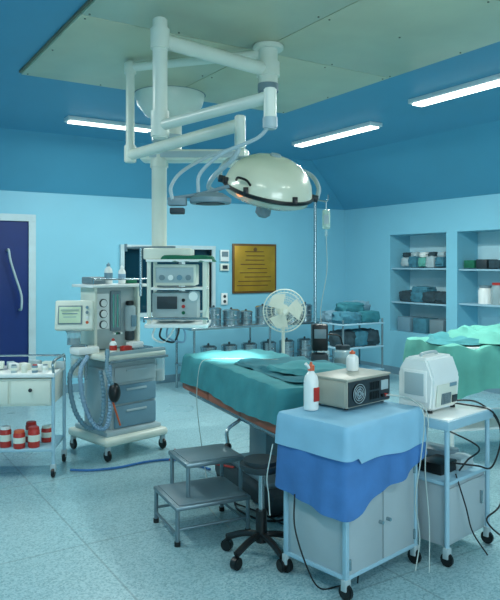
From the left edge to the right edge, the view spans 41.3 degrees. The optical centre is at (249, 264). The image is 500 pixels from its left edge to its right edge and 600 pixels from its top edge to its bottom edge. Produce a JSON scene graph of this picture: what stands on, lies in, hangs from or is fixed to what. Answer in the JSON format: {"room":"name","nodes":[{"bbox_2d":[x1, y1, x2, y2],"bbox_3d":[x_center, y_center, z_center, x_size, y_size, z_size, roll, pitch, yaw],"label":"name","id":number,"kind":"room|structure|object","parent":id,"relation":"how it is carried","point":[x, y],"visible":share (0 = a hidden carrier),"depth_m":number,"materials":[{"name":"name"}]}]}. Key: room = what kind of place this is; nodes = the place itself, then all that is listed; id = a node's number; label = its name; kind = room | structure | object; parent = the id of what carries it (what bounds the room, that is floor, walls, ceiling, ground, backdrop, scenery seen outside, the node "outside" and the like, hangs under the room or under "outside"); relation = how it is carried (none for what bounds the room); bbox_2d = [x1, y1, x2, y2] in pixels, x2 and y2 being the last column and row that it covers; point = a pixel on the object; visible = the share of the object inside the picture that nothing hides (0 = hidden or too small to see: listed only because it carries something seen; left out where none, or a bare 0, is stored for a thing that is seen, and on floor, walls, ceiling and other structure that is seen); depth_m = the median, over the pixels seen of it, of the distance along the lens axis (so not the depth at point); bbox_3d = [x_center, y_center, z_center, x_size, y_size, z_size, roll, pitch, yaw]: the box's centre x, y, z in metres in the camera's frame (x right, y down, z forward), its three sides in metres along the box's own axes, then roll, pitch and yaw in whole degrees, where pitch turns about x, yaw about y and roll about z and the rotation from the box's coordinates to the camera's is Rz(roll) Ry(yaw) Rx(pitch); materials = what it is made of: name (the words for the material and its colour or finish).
{"room":"operating room","nodes":[
{"label":"operating room","id":0,"kind":"room"},
{"bbox_2d":[0,190,344,384],"bbox_3d":[-1.846,0.295,8.404,8.660,2.510,0.200,0,0,-32],"label":"wall","id":1,"kind":"structure","parent":0,"point":[77,236],"depth_m":8.84,"materials":[{"name":"paint"}]},
{"bbox_2d":[0,213,35,365],"bbox_3d":[-2.973,0.480,7.487,1.105,2.140,0.135,0,0,-32],"label":"door","id":2,"kind":"structure","parent":1,"relation":"in","point":[17,231],"depth_m":7.70,"materials":[{"name":"metal"}]},
{"bbox_2d":[120,244,215,316],"bbox_3d":[-1.089,0.205,8.806,1.370,0.930,0.150,0,0,-32],"label":"window","id":3,"kind":"structure","parent":1,"relation":"in","point":[131,255],"depth_m":8.71,"materials":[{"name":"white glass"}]},
{"bbox_2d":[66,359,334,392],"bbox_3d":[-0.529,1.500,9.109,4.740,0.100,0.014,0,0,-32],"label":"baseboard","id":4,"kind":"structure","parent":1,"relation":"attached to","point":[167,378],"depth_m":8.73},
{"bbox_2d":[220,250,228,270],"bbox_3d":[-0.353,-0.065,9.204,0.140,0.290,0.034,0,0,-32],"label":"wall thermostat","id":5,"kind":"object","parent":1,"relation":"attached to","point":[224,254],"visible":1,"depth_m":9.19,"materials":[{"name":"white plastic"}]},
{"bbox_2d":[221,293,227,304],"bbox_3d":[-0.355,0.470,9.208,0.100,0.160,0.024,0,0,-32],"label":"wall socket","id":6,"kind":"object","parent":1,"relation":"attached to","point":[224,296],"visible":1,"depth_m":9.20,"materials":[{"name":"white plastic"}]},
{"bbox_2d":[232,244,275,293],"bbox_3d":[0.069,0.050,9.472,0.740,0.700,0.030,0,0,-32],"label":"wall plaque","id":7,"kind":"object","parent":1,"relation":"attached to","point":[253,265],"visible":1,"depth_m":9.45,"materials":[{"name":"gold metal"}]},
{"bbox_2d":[0,373,499,599],"bbox_3d":[0.806,1.600,4.349,8.910,0.100,10.090,0,0,-32],"label":"floor","id":8,"kind":"structure","parent":0,"point":[68,535],"depth_m":3.78,"materials":[{"name":"stone"}]},
{"bbox_2d":[0,353,66,476],"bbox_3d":[-1.753,1.115,5.020,0.674,0.870,0.451,0,0,-4],"label":"trolley","id":9,"kind":"object","parent":8,"relation":"on","point":[34,382],"visible":1,"depth_m":4.85,"materials":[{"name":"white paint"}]},
{"bbox_2d":[55,263,167,461],"bbox_3d":[-1.119,0.765,5.525,0.941,1.570,0.728,0,0,-45],"label":"machine","id":10,"kind":"object","parent":8,"relation":"on","point":[120,373],"visible":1,"depth_m":5.46,"materials":[{"name":"beige metal"}]},
{"bbox_2d":[70,458,210,471],"bbox_3d":[-0.822,1.539,5.115,1.057,0.018,0.295,0,0,0],"label":"hose","id":11,"kind":"object","parent":8,"relation":"on","point":[165,459],"visible":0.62,"depth_m":5.04,"materials":[{"name":"blue rubber"}]},
{"bbox_2d":[153,444,250,547],"bbox_3d":[-0.288,1.337,3.927,0.467,0.425,0.417,0,0,-26],"label":"step stool","id":12,"kind":"object","parent":8,"relation":"on","point":[189,494],"visible":0.93,"depth_m":3.88,"materials":[{"name":"metal"}]},
{"bbox_2d":[221,454,286,572],"bbox_3d":[0.074,1.290,3.536,0.435,0.520,0.450,0,0,-10],"label":"stool","id":13,"kind":"object","parent":8,"relation":"on","point":[253,464],"visible":0.82,"depth_m":3.50,"materials":[{"name":"black plastic"}]},
{"bbox_2d":[175,302,334,387],"bbox_3d":[0.113,1.029,8.767,2.250,1.043,0.540,0,0,-32],"label":"table","id":14,"kind":"object","parent":8,"relation":"on","point":[232,318],"visible":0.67,"depth_m":8.56,"materials":[{"name":"metal"}]},
{"bbox_2d":[169,349,345,527],"bbox_3d":[0.049,1.083,4.529,0.980,0.934,1.754,0,0,-25],"label":"table","id":15,"kind":"object","parent":8,"relation":"on","point":[251,386],"visible":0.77,"depth_m":4.28,"materials":[{"name":"fabric"}]},
{"bbox_2d":[234,502,283,539],"bbox_3d":[0.049,1.542,4.101,0.783,0.012,0.365,0,0,45],"label":"cable","id":16,"kind":"object","parent":8,"relation":"on","point":[235,503],"visible":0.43,"depth_m":4.04,"materials":[{"name":"black plastic"}]},
{"bbox_2d":[263,289,305,352],"bbox_3d":[0.330,0.892,6.600,0.398,1.316,0.398,0,0,37],"label":"pedestal fan","id":17,"kind":"object","parent":8,"relation":"on","point":[295,308],"visible":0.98,"depth_m":6.53,"materials":[{"name":"white plastic"}]},
{"bbox_2d":[310,195,329,360],"bbox_3d":[0.521,0.504,5.100,0.422,2.090,0.474,0,0,0],"label":"pole","id":18,"kind":"object","parent":8,"relation":"on","point":[319,332],"visible":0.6,"depth_m":5.08,"materials":[{"name":"metal"}]},
{"bbox_2d":[328,334,349,364],"bbox_3d":[0.780,1.100,6.300,0.400,0.899,0.300,0,0,0],"label":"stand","id":19,"kind":"object","parent":8,"relation":"on","point":[341,346],"visible":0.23,"depth_m":6.26,"materials":[{"name":"metal"}]},
{"bbox_2d":[266,368,429,599],"bbox_3d":[0.518,1.063,3.365,0.756,0.978,0.594,0,0,-43],"label":"equipment cart","id":20,"kind":"object","parent":8,"relation":"on","point":[347,472],"visible":0.98,"depth_m":3.23,"materials":[{"name":"blue fabric"}]},
{"bbox_2d":[304,362,318,410],"bbox_3d":[0.308,0.612,3.366,0.083,0.241,0.077,0,0,-43],"label":"spray bottle","id":21,"kind":"object","parent":20,"relation":"on","point":[311,383],"visible":1,"depth_m":3.34,"materials":[{"name":"white plastic"}]},
{"bbox_2d":[346,350,358,370],"bbox_3d":[0.557,0.518,3.611,0.068,0.110,0.067,0,0,-43],"label":"bottle","id":22,"kind":"object","parent":20,"relation":"on","point":[352,360],"visible":1,"depth_m":3.59,"materials":[{"name":"white plastic"}]},
{"bbox_2d":[319,300,383,370],"bbox_3d":[1.314,1.006,8.620,0.707,1.088,0.518,0,0,-32],"label":"trolley","id":23,"kind":"object","parent":8,"relation":"on","point":[355,312],"visible":0.73,"depth_m":8.47,"materials":[{"name":"metal"}]},
{"bbox_2d":[399,350,499,566],"bbox_3d":[1.212,1.013,3.778,0.836,1.074,0.585,0,0,-43],"label":"cart","id":24,"kind":"object","parent":8,"relation":"on","point":[458,488],"visible":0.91,"depth_m":3.57,"materials":[{"name":"blue paint"}]},
{"bbox_2d":[399,350,458,413],"bbox_3d":[0.994,0.635,3.686,0.282,0.316,0.232,0,0,-43],"label":"patient monitor","id":25,"kind":"object","parent":24,"relation":"on","point":[430,378],"depth_m":3.60,"materials":[{"name":"white plastic"}]},
{"bbox_2d":[403,324,499,446],"bbox_3d":[2.078,1.029,5.652,1.461,1.042,0.904,0,0,-14],"label":"table","id":26,"kind":"object","parent":8,"relation":"on","point":[474,349],"visible":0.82,"depth_m":5.22,"materials":[{"name":"green fabric"}]},
{"bbox_2d":[0,0,499,209],"bbox_3d":[0.606,-1.205,4.104,8.210,0.690,9.690,0,0,-32],"label":"ceiling","id":27,"kind":"structure","parent":0,"point":[448,149],"depth_m":7.27,"materials":[{"name":"paint"}]},
{"bbox_2d":[64,115,150,132],"bbox_3d":[-1.418,-1.423,6.734,0.900,0.054,0.150,0,0,-32],"label":"ceiling light","id":28,"kind":"object","parent":27,"relation":"attached to","point":[77,120],"depth_m":6.64,"materials":[{"name":"white plastic"}]},
{"bbox_2d":[124,16,320,217],"bbox_3d":[-0.347,-0.833,3.829,1.401,1.175,1.342,0,0,14],"label":"light","id":29,"kind":"object","parent":27,"relation":"hanging from","point":[267,182],"visible":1,"depth_m":3.78,"materials":[{"name":"white metal"}]},
{"bbox_2d":[19,0,499,113],"bbox_3d":[0.426,-1.432,3.818,2.420,0.035,4.220,0,0,-32],"label":"ceiling panel","id":30,"kind":"object","parent":27,"relation":"attached to","point":[332,48],"depth_m":4.18,"materials":[{"name":"beige paint"}]},
{"bbox_2d":[124,85,248,342],"bbox_3d":[-0.511,-0.410,5.520,1.002,2.077,0.660,0,0,0],"label":"pendant","id":31,"kind":"object","parent":30,"relation":"hanging from","point":[170,309],"depth_m":5.32,"materials":[{"name":"white metal"}]},
{"bbox_2d":[292,121,381,146],"bbox_3d":[0.921,-1.423,7.302,0.170,0.054,1.350,0,0,-32],"label":"ceiling light","id":32,"kind":"object","parent":27,"relation":"attached to","point":[367,126],"depth_m":7.16,"materials":[{"name":"white plastic"}]},
{"bbox_2d":[408,73,499,106],"bbox_3d":[1.815,-1.423,5.288,0.170,0.054,1.350,0,0,-32],"label":"ceiling light","id":33,"kind":"object","parent":27,"relation":"attached to","point":[493,81],"depth_m":5.40,"materials":[{"name":"white plastic"}]},
{"bbox_2d":[345,194,499,366],"bbox_3d":[4.266,0.295,6.418,0.450,2.510,9.690,0,0,-32],"label":"wall","id":34,"kind":"structure","parent":0,"point":[465,228],"depth_m":9.40,"materials":[{"name":"paint"}]},
{"bbox_2d":[392,252,445,269],"bbox_3d":[2.469,-0.060,9.233,0.360,0.246,1.026,0,0,-32],"label":"niche shelf","id":35,"kind":"object","parent":34,"relation":"attached to","point":[414,260],"visible":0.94,"depth_m":9.13,"materials":[{"name":"blue paint"}]},
{"bbox_2d":[392,286,445,305],"bbox_3d":[2.469,0.416,9.233,0.360,0.254,1.026,0,0,-32],"label":"niche shelf","id":36,"kind":"object","parent":34,"relation":"attached to","point":[421,295],"visible":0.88,"depth_m":9.13,"materials":[{"name":"blue paint"}]},
{"bbox_2d":[398,316,445,333],"bbox_3d":[2.443,0.839,9.235,0.250,0.200,0.840,0,0,-32],"label":"boxes","id":37,"kind":"object","parent":34,"relation":"on","point":[425,325],"visible":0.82,"depth_m":9.16,"materials":[{"name":"cardboard"}]},
{"bbox_2d":[360,360,499,393],"bbox_3d":[4.021,1.500,6.369,0.014,0.100,9.470,0,0,-32],"label":"baseboard","id":38,"kind":"structure","parent":34,"relation":"attached to","point":[395,370],"depth_m":9.53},
{"bbox_2d":[459,302,499,306],"bbox_3d":[3.115,0.502,8.210,0.360,0.022,1.026,0,0,-32],"label":"niche shelf","id":39,"kind":"object","parent":34,"relation":"attached to","point":[473,303],"visible":1,"depth_m":8.29,"materials":[{"name":"blue paint"}]},
{"bbox_2d":[478,283,499,303],"bbox_3d":[3.135,0.354,8.140,0.200,0.270,0.770,0,0,-32],"label":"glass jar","id":40,"kind":"object","parent":39,"relation":"on","point":[485,292],"visible":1,"depth_m":8.32,"materials":[{"name":"white plastic"}]},
{"bbox_2d":[459,269,499,270],"bbox_3d":[3.115,0.062,8.210,0.360,0.022,1.026,0,0,-32],"label":"niche shelf","id":41,"kind":"object","parent":34,"relation":"attached to","point":[459,269],"visible":0.87,"depth_m":8.28,"materials":[{"name":"blue paint"}]},
{"bbox_2d":[464,259,499,268],"bbox_3d":[3.090,-0.011,8.212,0.220,0.120,0.920,0,0,-32],"label":"boxes","id":42,"kind":"object","parent":41,"relation":"on","point":[478,263],"visible":1,"depth_m":8.31,"materials":[{"name":"black plastic"}]}
]}

